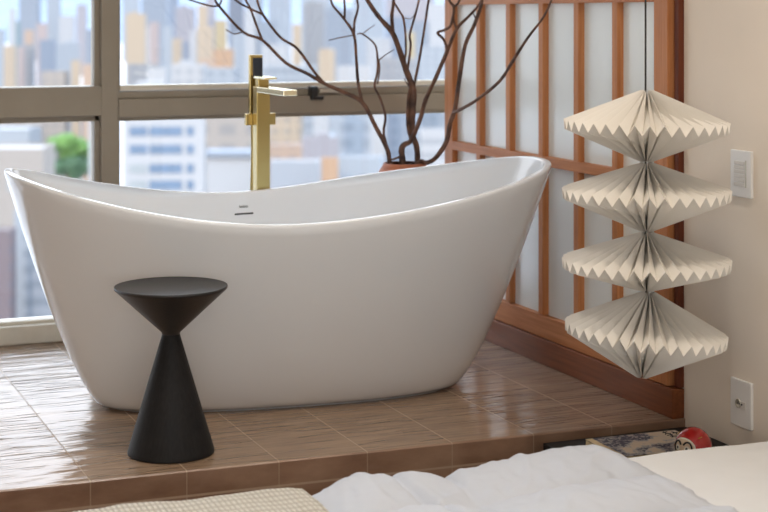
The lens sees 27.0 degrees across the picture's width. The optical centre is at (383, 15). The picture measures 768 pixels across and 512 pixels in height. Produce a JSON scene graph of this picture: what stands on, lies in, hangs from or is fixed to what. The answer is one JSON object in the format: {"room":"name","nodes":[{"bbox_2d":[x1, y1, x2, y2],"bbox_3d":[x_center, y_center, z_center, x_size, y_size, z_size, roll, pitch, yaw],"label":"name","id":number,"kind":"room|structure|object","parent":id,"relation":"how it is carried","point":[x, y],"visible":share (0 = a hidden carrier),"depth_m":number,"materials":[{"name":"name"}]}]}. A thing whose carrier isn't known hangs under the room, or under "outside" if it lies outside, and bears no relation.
{"room":"hotel room","nodes":[
{"label":"hotel room","id":0,"kind":"room"},
{"bbox_2d":[0,0,444,42],"bbox_3d":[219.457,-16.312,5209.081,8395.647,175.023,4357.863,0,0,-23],"label":"sky","id":1,"kind":"structure","parent":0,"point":[68,7],"depth_m":4604.43,"materials":[{"name":"white"}]},
{"bbox_2d":[0,340,684,511],"bbox_3d":[-1.798,1.400,4.649,5.070,0.400,1.854,0,0,-23],"label":"platform","id":2,"kind":"object","parent":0,"point":[62,450],"visible":0.61,"depth_m":4.61,"materials":[{"name":"tile"}]},
{"bbox_2d":[114,276,227,463],"bbox_3d":[-0.586,0.971,4.400,0.311,0.458,0.311,0,0,-23],"label":"side table","id":3,"kind":"object","parent":2,"relation":"on","point":[171,427],"visible":1,"depth_m":4.33,"materials":[{"name":"black wood"}]},
{"bbox_2d":[244,55,296,189],"bbox_3d":[-0.378,0.667,5.413,0.120,1.065,0.368,0,0,-23],"label":"tub filler","id":4,"kind":"object","parent":2,"relation":"on","point":[259,117],"visible":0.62,"depth_m":5.50,"materials":[{"name":"gold metal"}]},
{"bbox_2d":[4,156,550,411],"bbox_3d":[-0.309,0.832,5.058,1.741,0.736,0.902,0,0,-16],"label":"bathtub","id":5,"kind":"object","parent":2,"relation":"on","point":[384,285],"visible":0.98,"depth_m":4.78,"materials":[{"name":"white ceramic"}]},
{"bbox_2d":[379,161,426,171],"bbox_3d":[0.074,0.866,5.800,0.292,0.668,0.292,0,0,-23],"label":"terracotta vase","id":6,"kind":"object","parent":2,"relation":"on","point":[395,165],"visible":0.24,"depth_m":5.74,"materials":[{"name":"brown ceramic"}]},
{"bbox_2d":[189,0,391,163],"bbox_3d":[-0.340,0.288,5.797,0.785,0.868,0.020,0,0,0],"label":"bare branch","id":7,"kind":"object","parent":6,"relation":"in","point":[316,77],"visible":0.98,"depth_m":5.79,"materials":[{"name":"brown plant"}]},
{"bbox_2d":[357,25,394,144],"bbox_3d":[-0.027,0.379,5.834,0.144,0.695,0.011,0,0,-1],"label":"bare branch","id":8,"kind":"object","parent":6,"relation":"in","point":[363,34],"visible":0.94,"depth_m":5.83,"materials":[{"name":"brown plant"}]},
{"bbox_2d":[365,0,429,163],"bbox_3d":[0.034,0.297,5.822,0.280,0.856,0.025,0,0,1],"label":"bare branch","id":9,"kind":"object","parent":6,"relation":"in","point":[412,92],"visible":0.97,"depth_m":5.81,"materials":[{"name":"brown plant"}]},
{"bbox_2d":[389,0,480,164],"bbox_3d":[0.197,0.304,5.779,0.363,0.828,0.025,0,0,-2],"label":"bare branch","id":10,"kind":"object","parent":6,"relation":"in","point":[402,159],"visible":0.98,"depth_m":5.77,"materials":[{"name":"brown plant"}]},
{"bbox_2d":[415,0,551,164],"bbox_3d":[0.351,0.300,5.454,0.099,0.836,0.816,0,0,-33],"label":"bare branch","id":11,"kind":"object","parent":6,"relation":"in","point":[455,110],"visible":0.91,"depth_m":5.56,"materials":[{"name":"brown plant"}]},
{"bbox_2d":[683,0,767,445],"bbox_3d":[1.749,0.225,2.894,0.120,2.950,7.390,0,0,-23],"label":"wall","id":12,"kind":"structure","parent":0,"point":[726,41],"depth_m":4.55,"materials":[{"name":"beige paint"}]},
{"bbox_2d":[445,0,673,385],"bbox_3d":[0.558,0.055,5.537,0.034,2.110,1.589,0,0,-23],"label":"lattice screen","id":13,"kind":"object","parent":12,"relation":"attached to","point":[583,55],"visible":0.58,"depth_m":5.50,"materials":[{"name":"brown wood"}]},
{"bbox_2d":[484,319,683,418],"bbox_3d":[0.563,1.156,5.520,0.042,0.088,1.630,0,0,-23],"label":"baseboard","id":14,"kind":"structure","parent":12,"relation":"attached to","point":[668,401],"depth_m":5.21,"materials":[{"name":"brown wood"}]},
{"bbox_2d":[674,0,683,387],"bbox_3d":[0.883,0.005,4.784,0.020,2.210,0.023,0,0,-23],"label":"trim","id":15,"kind":"structure","parent":12,"relation":"attached to","point":[678,4],"depth_m":4.78,"materials":[{"name":"brown wood"}]},
{"bbox_2d":[731,377,752,430],"bbox_3d":[1.004,1.090,4.500,0.015,0.132,0.098,0,0,-23],"label":"wall socket","id":16,"kind":"object","parent":12,"relation":"attached to","point":[741,390],"visible":1,"depth_m":4.49,"materials":[{"name":"white plastic"}]},
{"bbox_2d":[735,399,745,409],"bbox_3d":[1.001,1.090,4.495,0.005,0.026,0.046,0,0,-23],"label":"socket","id":17,"kind":"object","parent":16,"relation":"attached to","point":[740,404],"depth_m":4.49,"materials":[{"name":"plastic"}]},
{"bbox_2d":[731,149,752,198],"bbox_3d":[1.006,0.444,4.500,0.012,0.132,0.098,0,0,-23],"label":"light switch","id":18,"kind":"object","parent":12,"relation":"attached to","point":[741,160],"visible":0.97,"depth_m":4.49,"materials":[{"name":"white plastic"}]},
{"bbox_3d":[-0.506,-1.300,2.119,5.700,0.100,7.900,0,0,-23],"label":"ceiling","id":19,"kind":"structure","parent":0,"visible":0},
{"bbox_2d":[562,0,731,378],"bbox_3d":[0.717,-0.131,4.370,0.460,2.239,0.460,0,0,-23],"label":"pendant lamp","id":20,"kind":"object","parent":19,"relation":"hanging from","point":[641,332],"visible":1,"depth_m":4.26,"materials":[{"name":"white paper"}]},
{"bbox_3d":[-0.342,1.650,1.168,5.070,0.100,5.820,0,0,-23],"label":"floor","id":21,"kind":"structure","parent":0,"visible":0},
{"bbox_2d":[543,427,729,450],"bbox_3d":[0.756,1.411,4.461,0.496,0.378,0.448,0,0,-23],"label":"nightstand","id":22,"kind":"object","parent":21,"relation":"on","point":[715,443],"visible":0.15,"depth_m":4.58,"materials":[{"name":"black paint"}]},
{"bbox_2d":[585,430,678,457],"bbox_3d":[0.743,1.212,4.507,0.292,0.021,0.196,0,0,-20],"label":"paperback book","id":23,"kind":"object","parent":22,"relation":"on","point":[642,444],"visible":0.7,"depth_m":4.51,"materials":[{"name":"paper"}]},
{"bbox_2d":[674,427,711,450],"bbox_3d":[0.843,1.171,4.362,0.104,0.101,0.101,0,0,-23],"label":"doll","id":24,"kind":"object","parent":22,"relation":"on","point":[689,438],"visible":0.66,"depth_m":4.33,"materials":[{"name":"red paint"}]},
{"bbox_2d":[628,441,767,511],"bbox_3d":[0.350,1.360,2.992,2.355,0.479,1.850,0,0,-23],"label":"bed","id":25,"kind":"object","parent":21,"relation":"on","point":[736,476],"visible":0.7,"depth_m":3.95,"materials":[{"name":"white fabric"}]},
{"bbox_2d":[74,488,328,511],"bbox_3d":[-0.294,1.218,2.761,0.949,0.260,1.881,0,0,-23],"label":"knitted throw","id":26,"kind":"object","parent":25,"relation":"on","point":[277,499],"visible":1,"depth_m":3.60,"materials":[{"name":"beige fabric"}]},
{"bbox_2d":[312,444,737,511],"bbox_3d":[0.112,1.203,2.945,1.801,0.262,1.911,0,0,-23],"label":"duvet","id":27,"kind":"object","parent":25,"relation":"on","point":[580,478],"visible":0.9,"depth_m":3.72,"materials":[{"name":"white fabric"}]},
{"bbox_3d":[-2.021,0.225,5.637,5.420,2.950,0.140,0,0,-23],"label":"wall","id":28,"kind":"structure","parent":0,"visible":0},
{"bbox_2d":[0,0,444,345],"bbox_3d":[-1.640,0.140,5.763,4.620,2.120,0.160,0,0,-23],"label":"window","id":29,"kind":"structure","parent":28,"relation":"in","point":[105,102],"depth_m":6.00,"materials":[{"name":"beige paint"}]},
{"label":"outside","id":30,"kind":"structure","parent":0,"visible":0},
{"bbox_2d":[5,43,303,185],"bbox_3d":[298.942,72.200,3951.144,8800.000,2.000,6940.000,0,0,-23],"label":"ground","id":31,"kind":"structure","parent":30,"point":[122,64],"depth_m":1739.13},
{"bbox_2d":[0,29,4,86],"bbox_3d":[-246.572,39.655,1004.298,15.863,63.090,8.596,0,0,0],"label":"building","id":32,"kind":"structure","parent":31,"relation":"on","point":[2,31],"depth_m":999.92,"materials":[{"name":"white"}]},
{"bbox_2d":[0,227,15,318],"bbox_3d":[-81.456,57.658,332.474,8.918,27.084,4.947,0,0,0],"label":"building","id":33,"kind":"structure","parent":31,"relation":"on","point":[7,234],"depth_m":329.98,"materials":[{"name":"pink"}]},
{"bbox_2d":[3,46,15,86],"bbox_3d":[-210.837,43.999,901.812,6.345,54.402,3.630,0,0,3],"label":"building","id":34,"kind":"structure","parent":31,"relation":"on","point":[9,52],"depth_m":900.05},
{"bbox_2d":[9,8,15,45],"bbox_3d":[-302.319,32.301,1301.472,5.346,77.798,2.947,0,0,-3],"label":"building","id":35,"kind":"structure","parent":31,"relation":"on","point":[12,11],"depth_m":1300.01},
{"bbox_2d":[16,21,19,85],"bbox_3d":[-286.094,37.624,1250.904,3.305,67.152,1.809,0,0,2],"label":"building","id":36,"kind":"structure","parent":31,"relation":"on","point":[17,22],"depth_m":1249.90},
{"bbox_2d":[0,123,40,125],"bbox_3d":[-174.669,57.716,772.619,40.185,26.968,25.267,0,0,3],"label":"building","id":37,"kind":"structure","parent":31,"relation":"on","point":[7,124],"depth_m":759.77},
{"bbox_2d":[0,126,41,142],"bbox_3d":[-149.484,57.435,627.807,26.226,27.530,15.710,0,0,6],"label":"building","id":38,"kind":"structure","parent":31,"relation":"on","point":[8,134],"depth_m":619.65,"materials":[{"name":"grey concrete"}]},
{"bbox_2d":[18,47,24,85],"bbox_3d":[-190.594,43.680,840.942,3.208,55.040,1.897,0,0,7],"label":"building","id":39,"kind":"structure","parent":31,"relation":"on","point":[21,50],"depth_m":839.96,"materials":[{"name":"white concrete"}]},
{"bbox_2d":[14,210,31,317],"bbox_3d":[-78.691,56.936,351.335,4.318,28.528,2.690,0,0,7],"label":"building","id":40,"kind":"structure","parent":31,"relation":"on","point":[23,257],"depth_m":350.06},
{"bbox_2d":[0,143,54,226],"bbox_3d":[-110.306,54.248,459.661,28.024,33.904,19.633,0,0,-2],"label":"building","id":41,"kind":"structure","parent":31,"relation":"on","point":[40,157],"depth_m":450.26,"materials":[{"name":"grey glass"}]},
{"bbox_2d":[24,30,33,44],"bbox_3d":[-244.354,40.436,1102.186,5.816,61.528,4.373,0,0,1],"label":"building","id":42,"kind":"structure","parent":31,"relation":"on","point":[28,34],"depth_m":1100.08,"materials":[{"name":"beige concrete"}]},
{"bbox_2d":[24,44,34,85],"bbox_3d":[-188.430,43.081,851.443,5.243,56.238,2.887,0,0,1],"label":"building","id":43,"kind":"structure","parent":31,"relation":"on","point":[29,49],"depth_m":850.07,"materials":[{"name":"concrete"}]},
{"bbox_2d":[19,0,40,59],"bbox_3d":[-577.494,17.205,2610.844,30.550,107.990,21.778,0,0,5],"label":"building","id":44,"kind":"structure","parent":31,"relation":"on","point":[29,10],"depth_m":2599.93,"materials":[{"name":"metal"}]},
{"bbox_2d":[36,23,47,85],"bbox_3d":[-321.168,39.030,1503.089,9.694,64.340,6.179,0,0,-1],"label":"building","id":45,"kind":"structure","parent":31,"relation":"on","point":[41,28],"depth_m":1499.96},
{"bbox_2d":[32,261,52,316],"bbox_3d":[-68.920,59.006,346.523,12.056,24.388,9.070,0,0,4],"label":"building","id":46,"kind":"structure","parent":31,"relation":"on","point":[40,307],"depth_m":342.37,"materials":[{"name":"white"}]},
{"bbox_2d":[39,40,55,85],"bbox_3d":[-172.957,41.686,822.925,7.467,59.028,5.854,0,0,-2],"label":"building","id":47,"kind":"structure","parent":31,"relation":"on","point":[47,48],"depth_m":820.11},
{"bbox_2d":[46,0,60,42],"bbox_3d":[-558.405,14.972,2706.833,22.208,112.456,13.668,0,0,1],"label":"building","id":48,"kind":"structure","parent":31,"relation":"on","point":[53,7],"depth_m":2700.20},
{"bbox_2d":[41,71,68,176],"bbox_3d":[-134.096,46.858,652.694,9.929,48.684,5.439,0,0,8],"label":"building","id":49,"kind":"structure","parent":31,"relation":"on","point":[48,78],"depth_m":650.18,"materials":[{"name":"grey concrete"}]},
{"bbox_2d":[45,133,88,178],"bbox_3d":[-117.501,57.426,600.782,19.547,27.603,12.231,0,0,-23],"label":"leafy tree","id":50,"kind":"object","parent":31,"relation":"on","point":[73,151],"visible":0.9,"depth_m":597.37,"materials":[{"name":"green plant"}]},
{"bbox_2d":[59,15,75,42],"bbox_3d":[-397.145,35.280,2005.350,18.800,71.840,10.721,0,0,4],"label":"building","id":51,"kind":"structure","parent":31,"relation":"on","point":[67,23],"depth_m":2000.26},
{"bbox_2d":[56,40,79,84],"bbox_3d":[-198.408,43.100,1003.953,14.688,56.200,7.995,0,0,-9],"label":"building","id":52,"kind":"structure","parent":31,"relation":"on","point":[68,51],"depth_m":999.92,"materials":[{"name":"blue concrete"}]},
{"bbox_2d":[69,122,81,178],"bbox_3d":[-136.131,55.405,703.094,8.225,31.590,6.232,0,0,7],"label":"building","id":53,"kind":"structure","parent":31,"relation":"on","point":[69,122],"depth_m":700.10,"materials":[{"name":"white"}]},
{"bbox_2d":[71,60,80,136],"bbox_3d":[-125.359,44.624,651.206,3.437,53.152,2.412,0,0,-1],"label":"building","id":54,"kind":"structure","parent":31,"relation":"on","point":[75,64],"depth_m":650.02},
{"bbox_2d":[76,4,86,75],"bbox_3d":[-359.401,28.749,1903.403,11.162,84.902,6.853,0,0,7],"label":"building","id":55,"kind":"structure","parent":31,"relation":"on","point":[81,9],"depth_m":1899.83,"materials":[{"name":"grey concrete"}]},
{"bbox_2d":[82,64,90,180],"bbox_3d":[-118.543,45.280,641.400,4.136,51.840,2.803,0,0,2],"label":"building","id":56,"kind":"structure","parent":31,"relation":"on","point":[86,68],"depth_m":639.95,"materials":[{"name":"beige concrete"}]},
{"bbox_2d":[85,29,90,63],"bbox_3d":[-235.635,40.968,1304.188,14.511,60.465,8.416,0,0,-6],"label":"building","id":57,"kind":"structure","parent":31,"relation":"on","point":[87,31],"depth_m":1299.37,"materials":[{"name":"metal"}]},
{"bbox_2d":[89,121,90,180],"bbox_3d":[-67.506,45.730,381.881,5.805,50.940,3.807,0,0,-9],"label":"building","id":58,"kind":"structure","parent":31,"relation":"on","point":[89,121],"depth_m":379.62,"materials":[{"name":"white"}]},
{"bbox_2d":[122,0,139,61],"bbox_3d":[-395.941,19.525,2507.460,26.437,103.350,14.972,0,0,-5],"label":"building","id":59,"kind":"structure","parent":31,"relation":"on","point":[128,6],"depth_m":2499.11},
{"bbox_2d":[126,12,145,84],"bbox_3d":[-140.016,34.396,903.535,10.839,73.608,7.072,0,0,-2],"label":"building","id":60,"kind":"structure","parent":31,"relation":"on","point":[135,22],"depth_m":900.05,"materials":[{"name":"beige concrete"}]},
{"bbox_2d":[127,64,159,84],"bbox_3d":[-90.742,44.655,603.623,11.985,53.090,7.282,0,0,-6],"label":"building","id":61,"kind":"structure","parent":31,"relation":"on","point":[135,72],"depth_m":599.86,"materials":[{"name":"white concrete"}]},
{"bbox_2d":[146,27,148,63],"bbox_3d":[-163.986,39.405,1102.224,5.816,63.590,4.448,0,0,0],"label":"building","id":62,"kind":"structure","parent":31,"relation":"on","point":[147,28],"depth_m":1100.08,"materials":[{"name":"grey concrete"}]},
{"bbox_2d":[149,22,158,63],"bbox_3d":[-143.752,37.468,1001.905,5.581,67.465,3.821,0,0,5],"label":"building","id":63,"kind":"structure","parent":31,"relation":"on","point":[153,26],"depth_m":1000.04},
{"bbox_2d":[142,0,167,67],"bbox_3d":[-215.944,23.945,1508.504,23.794,94.510,17.080,0,0,-5],"label":"building","id":64,"kind":"structure","parent":31,"relation":"on","point":[155,10],"depth_m":1500.32,"materials":[{"name":"metal"}]},
{"bbox_2d":[147,68,167,83],"bbox_3d":[-74.022,44.055,522.167,6.110,54.290,4.337,0,0,2],"label":"building","id":65,"kind":"structure","parent":31,"relation":"on","point":[153,74],"depth_m":520.02,"materials":[{"name":"white concrete"}]},
{"bbox_2d":[123,81,204,191],"bbox_3d":[-41.657,41.840,304.190,14.805,58.720,8.631,0,0,-3],"label":"building","id":66,"kind":"structure","parent":31,"relation":"on","point":[157,154],"depth_m":299.94,"materials":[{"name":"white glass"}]},
{"bbox_2d":[163,26,171,83],"bbox_3d":[-128.656,38.546,951.525,5.023,65.309,3.057,0,0,-4],"label":"building","id":67,"kind":"structure","parent":31,"relation":"on","point":[167,30],"depth_m":949.95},
{"bbox_2d":[168,0,178,38],"bbox_3d":[-316.143,18.780,2404.470,14.100,104.840,8.966,0,0,5],"label":"building","id":68,"kind":"structure","parent":31,"relation":"on","point":[172,4],"depth_m":2399.85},
{"bbox_2d":[172,39,181,63],"bbox_3d":[-110.065,41.655,851.834,4.994,59.090,3.672,0,0,-3],"label":"building","id":69,"kind":"structure","parent":31,"relation":"on","point":[176,43],"depth_m":850.07,"materials":[{"name":"beige"}]},
{"bbox_2d":[175,5,194,59],"bbox_3d":[-149.501,31.340,1204.123,14.805,79.720,8.340,0,0,-9],"label":"building","id":70,"kind":"structure","parent":31,"relation":"on","point":[184,15],"depth_m":1199.96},
{"bbox_2d":[182,42,188,59],"bbox_3d":[-99.372,42.030,800.829,3.055,58.340,1.657,0,0,0],"label":"building","id":71,"kind":"structure","parent":31,"relation":"on","point":[185,45],"depth_m":799.93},
{"bbox_2d":[172,60,207,83],"bbox_3d":[-68.402,43.398,563.621,11.186,55.604,7.324,0,0,9],"label":"building","id":72,"kind":"structure","parent":31,"relation":"on","point":[183,72],"depth_m":560.08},
{"bbox_2d":[190,31,196,63],"bbox_3d":[-118.791,40.280,1001.797,4.700,61.840,3.594,0,0,-1],"label":"building","id":73,"kind":"structure","parent":31,"relation":"on","point":[193,34],"depth_m":999.92,"materials":[{"name":"white concrete"}]},
{"bbox_2d":[198,5,206,26],"bbox_3d":[-102.215,32.468,901.508,5.287,77.465,3.026,0,0,-5],"label":"building","id":74,"kind":"structure","parent":31,"relation":"on","point":[202,9],"depth_m":900.05,"materials":[{"name":"beige"}]},
{"bbox_2d":[197,27,213,63],"bbox_3d":[-89.582,38.280,802.859,7.990,65.840,5.727,0,0,3],"label":"building","id":75,"kind":"structure","parent":31,"relation":"on","point":[205,35],"depth_m":799.93,"materials":[{"name":"beige"}]},
{"bbox_2d":[199,58,213,67],"bbox_3d":[-71.103,44.080,642.243,5.640,54.240,4.490,0,0,-3],"label":"building","id":76,"kind":"structure","parent":31,"relation":"on","point":[210,61],"depth_m":640.10,"materials":[{"name":"beige concrete"}]},
{"bbox_2d":[206,0,215,48],"bbox_3d":[-270.784,18.093,2504.037,14.687,106.215,8.127,0,0,-7],"label":"building","id":77,"kind":"structure","parent":31,"relation":"on","point":[211,11],"depth_m":2500.33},
{"bbox_2d":[215,20,226,48],"bbox_3d":[-101.946,36.843,1002.418,7.050,68.715,4.837,0,0,-2],"label":"building","id":78,"kind":"structure","parent":31,"relation":"on","point":[220,25],"depth_m":999.92,"materials":[{"name":"beige concrete"}]},
{"bbox_2d":[205,68,237,82],"bbox_3d":[-55.016,44.392,542.760,10.152,53.615,5.559,0,0,7],"label":"building","id":79,"kind":"structure","parent":31,"relation":"on","point":[212,75],"depth_m":540.08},
{"bbox_2d":[213,49,233,67],"bbox_3d":[-70.468,42.936,702.927,8.225,56.528,5.910,0,0,8],"label":"building","id":80,"kind":"structure","parent":31,"relation":"on","point":[223,58],"depth_m":700.10,"materials":[{"name":"orange"}]},
{"bbox_2d":[205,149,250,191],"bbox_3d":[-33.862,50.850,363.653,12.538,40.700,8.906,0,0,0],"label":"building","id":81,"kind":"structure","parent":31,"relation":"on","point":[228,170],"depth_m":360.03,"materials":[{"name":"metal"}]},
{"bbox_2d":[205,118,250,191],"bbox_3d":[-40.162,46.305,426.004,15.299,49.790,12.007,0,0,0],"label":"building","id":82,"kind":"structure","parent":31,"relation":"on","point":[225,133],"depth_m":420.00,"materials":[{"name":"white concrete"}]},
{"bbox_2d":[228,0,243,48],"bbox_3d":[-101.869,28.405,1103.783,10.017,85.590,7.566,0,0,1],"label":"building","id":83,"kind":"structure","parent":31,"relation":"on","point":[235,10],"depth_m":1100.08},
{"bbox_2d":[231,33,245,82],"bbox_3d":[-73.072,39.738,802.297,7.050,62.925,4.639,0,0,-8],"label":"building","id":84,"kind":"structure","parent":31,"relation":"on","point":[238,42],"depth_m":800.13,"materials":[{"name":"concrete"}]},
{"bbox_2d":[244,9,255,82],"bbox_3d":[-100.453,33.030,1202.868,8.460,76.340,5.736,0,0,1],"label":"building","id":85,"kind":"structure","parent":31,"relation":"on","point":[249,26],"depth_m":1199.96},
{"bbox_2d":[247,0,262,54],"bbox_3d":[-210.155,15.684,2606.906,24.440,111.032,13.983,0,0,9],"label":"building","id":86,"kind":"structure","parent":31,"relation":"on","point":[252,3],"depth_m":2599.30,"materials":[{"name":"metal"}]},
{"bbox_2d":[258,21,276,54],"bbox_3d":[-87.634,37.530,1205.248,14.100,67.340,10.572,0,0,-7],"label":"building","id":87,"kind":"structure","parent":31,"relation":"on","point":[267,33],"depth_m":1199.96,"materials":[{"name":"metal"}]},
{"bbox_2d":[262,44,288,75],"bbox_3d":[-54.623,42.780,805.139,13.160,56.840,10.352,0,0,-7],"label":"building","id":88,"kind":"structure","parent":31,"relation":"on","point":[269,58],"depth_m":799.93,"materials":[{"name":"white"}]},
{"bbox_2d":[268,0,290,63],"bbox_3d":[-98.230,24.928,1506.367,21.150,92.545,12.816,0,0,-7],"label":"building","id":89,"kind":"structure","parent":31,"relation":"on","point":[279,11],"depth_m":1500.32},
{"bbox_2d":[270,142,301,159],"bbox_3d":[-25.651,52.474,423.793,10.117,37.452,7.675,0,0,-9],"label":"building","id":90,"kind":"structure","parent":31,"relation":"on","point":[278,150],"depth_m":420.00,"materials":[{"name":"beige"}]},
{"bbox_2d":[270,116,302,141],"bbox_3d":[-31.959,48.930,523.389,10.082,44.540,6.819,0,0,6],"label":"building","id":91,"kind":"structure","parent":31,"relation":"on","point":[286,129],"depth_m":520.02,"materials":[{"name":"beige concrete"}]},
{"bbox_2d":[264,65,316,135],"bbox_3d":[-33.006,44.380,564.843,17.766,53.640,9.698,0,0,3],"label":"building","id":92,"kind":"structure","parent":31,"relation":"on","point":[284,73],"depth_m":559.95,"materials":[{"name":"grey concrete"}]},
{"bbox_2d":[270,159,320,187],"bbox_3d":[-19.556,51.468,352.882,10.693,39.465,5.770,0,0,3],"label":"building","id":93,"kind":"structure","parent":31,"relation":"on","point":[283,172],"depth_m":350.06,"materials":[{"name":"white"}]},
{"bbox_2d":[292,24,301,64],"bbox_3d":[-54.484,38.093,1001.750,5.581,66.215,3.501,0,0,2],"label":"building","id":94,"kind":"structure","parent":31,"relation":"on","point":[296,28],"depth_m":999.92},
{"bbox_2d":[304,1,324,74],"bbox_3d":[-41.488,31.040,953.372,11.721,80.320,6.784,0,0,6],"label":"building","id":95,"kind":"structure","parent":31,"relation":"on","point":[314,13],"depth_m":950.18,"materials":[{"name":"grey concrete"}]},
{"bbox_2d":[301,0,330,61],"bbox_3d":[-106.081,12.975,2513.741,44.063,116.450,27.699,0,0,7],"label":"building","id":96,"kind":"structure","parent":31,"relation":"on","point":[327,2],"depth_m":2502.16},
{"bbox_2d":[302,133,338,180],"bbox_3d":[-16.071,50.340,403.331,8.930,41.720,6.694,0,0,-6],"label":"building","id":97,"kind":"structure","parent":31,"relation":"on","point":[320,145],"depth_m":400.08,"materials":[{"name":"concrete"}]},
{"bbox_2d":[313,116,328,134],"bbox_3d":[-18.991,47.580,481.593,4.230,47.240,3.221,0,0,-9],"label":"building","id":98,"kind":"structure","parent":31,"relation":"on","point":[320,123],"depth_m":480.00,"materials":[{"name":"concrete"}]},
{"bbox_2d":[319,48,334,80],"bbox_3d":[-25.100,42.648,702.202,6.991,57.104,4.405,0,0,1],"label":"building","id":99,"kind":"structure","parent":31,"relation":"on","point":[326,55],"depth_m":699.93,"materials":[{"name":"concrete"}]},
{"bbox_2d":[322,157,338,180],"bbox_3d":[-11.484,50.686,341.133,3.396,41.028,2.274,0,0,5],"label":"building","id":100,"kind":"structure","parent":31,"relation":"on","point":[330,165],"depth_m":340.04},
{"bbox_2d":[326,5,352,80],"bbox_3d":[-25.160,32.607,904.612,15.334,77.185,9.228,0,0,-2],"label":"building","id":101,"kind":"structure","parent":31,"relation":"on","point":[336,27],"depth_m":900.05,"materials":[{"name":"metal"}]},
{"bbox_2d":[329,115,369,155],"bbox_3d":[-11.015,47.780,503.791,12.631,46.840,7.596,0,0,-4],"label":"building","id":102,"kind":"structure","parent":31,"relation":"on","point":[353,131],"depth_m":500.10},
{"bbox_2d":[337,66,372,154],"bbox_3d":[-10.188,44.380,563.392,11.844,53.640,6.811,0,0,5],"label":"building","id":103,"kind":"structure","parent":31,"relation":"on","point":[344,73],"depth_m":560.08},
{"bbox_2d":[339,155,383,177],"bbox_3d":[-5.086,51.480,362.853,9.518,39.440,5.770,0,0,8],"label":"building","id":104,"kind":"structure","parent":31,"relation":"on","point":[349,165],"depth_m":360.12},
{"bbox_2d":[352,0,384,65],"bbox_3d":[-13.585,25.964,1409.322,26.320,90.471,18.833,0,0,-8],"label":"building","id":105,"kind":"structure","parent":31,"relation":"on","point":[366,18],"depth_m":1399.48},
{"bbox_2d":[367,39,390,80],"bbox_3d":[-2.835,42.030,904.785,13.748,58.340,9.571,0,0,0],"label":"building","id":106,"kind":"structure","parent":31,"relation":"on","point":[383,45],"depth_m":900.05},
{"bbox_2d":[372,114,385,161],"bbox_3d":[-1.392,47.930,461.089,3.784,46.540,2.181,0,0,2],"label":"building","id":107,"kind":"structure","parent":31,"relation":"on","point":[377,146],"depth_m":460.04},
{"bbox_2d":[377,58,416,80],"bbox_3d":[5.200,43.805,623.968,14.570,54.790,8.011,0,0,8],"label":"building","id":108,"kind":"structure","parent":31,"relation":"on","point":[390,68],"depth_m":620.26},
{"bbox_2d":[386,17,410,57],"bbox_3d":[10.059,35.968,1104.583,16.803,70.465,9.179,0,0,-3],"label":"building","id":109,"kind":"structure","parent":31,"relation":"on","point":[398,22],"depth_m":1100.08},
{"bbox_2d":[386,113,422,161],"bbox_3d":[6.492,48.605,523.896,11.609,45.190,7.819,0,0,-5],"label":"building","id":110,"kind":"structure","parent":31,"relation":"on","point":[396,130],"depth_m":519.76,"materials":[{"name":"metal"}]},
{"bbox_2d":[386,0,433,20],"bbox_3d":[43.164,13.227,2627.714,73.320,115.946,56.050,0,0,9],"label":"building","id":111,"kind":"structure","parent":31,"relation":"on","point":[407,7],"depth_m":2599.93,"materials":[{"name":"grey"}]},
{"bbox_2d":[408,32,414,57],"bbox_3d":[14.448,39.796,851.282,3.496,62.809,2.585,0,0,-7],"label":"building","id":112,"kind":"structure","parent":31,"relation":"on","point":[412,33],"depth_m":850.07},
{"bbox_2d":[411,21,428,79],"bbox_3d":[22.664,37.155,1003.908,10.575,68.090,7.869,0,0,-7],"label":"building","id":113,"kind":"structure","parent":31,"relation":"on","point":[418,25],"depth_m":999.92,"materials":[{"name":"metal"}]},
{"bbox_2d":[419,128,444,165],"bbox_3d":[15.120,51.230,443.191,10.340,39.940,6.407,0,0,-5],"label":"building","id":114,"kind":"structure","parent":31,"relation":"on","point":[431,140],"depth_m":439.83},
{"bbox_2d":[419,46,444,79],"bbox_3d":[24.052,42.780,754.901,14.100,56.840,9.879,0,0,7],"label":"building","id":115,"kind":"structure","parent":31,"relation":"on","point":[431,56],"depth_m":750.19,"materials":[{"name":"white concrete"}]},
{"bbox_2d":[423,113,444,127],"bbox_3d":[23.313,52.080,645.882,15.792,38.240,11.808,0,0,5],"label":"building","id":116,"kind":"structure","parent":31,"relation":"on","point":[430,120],"depth_m":640.26,"materials":[{"name":"grey concrete"}]},
{"bbox_2d":[428,3,444,45],"bbox_3d":[45.301,30.400,1306.088,19.094,81.600,12.182,0,0,2],"label":"building","id":117,"kind":"structure","parent":31,"relation":"on","point":[436,11],"depth_m":1300.01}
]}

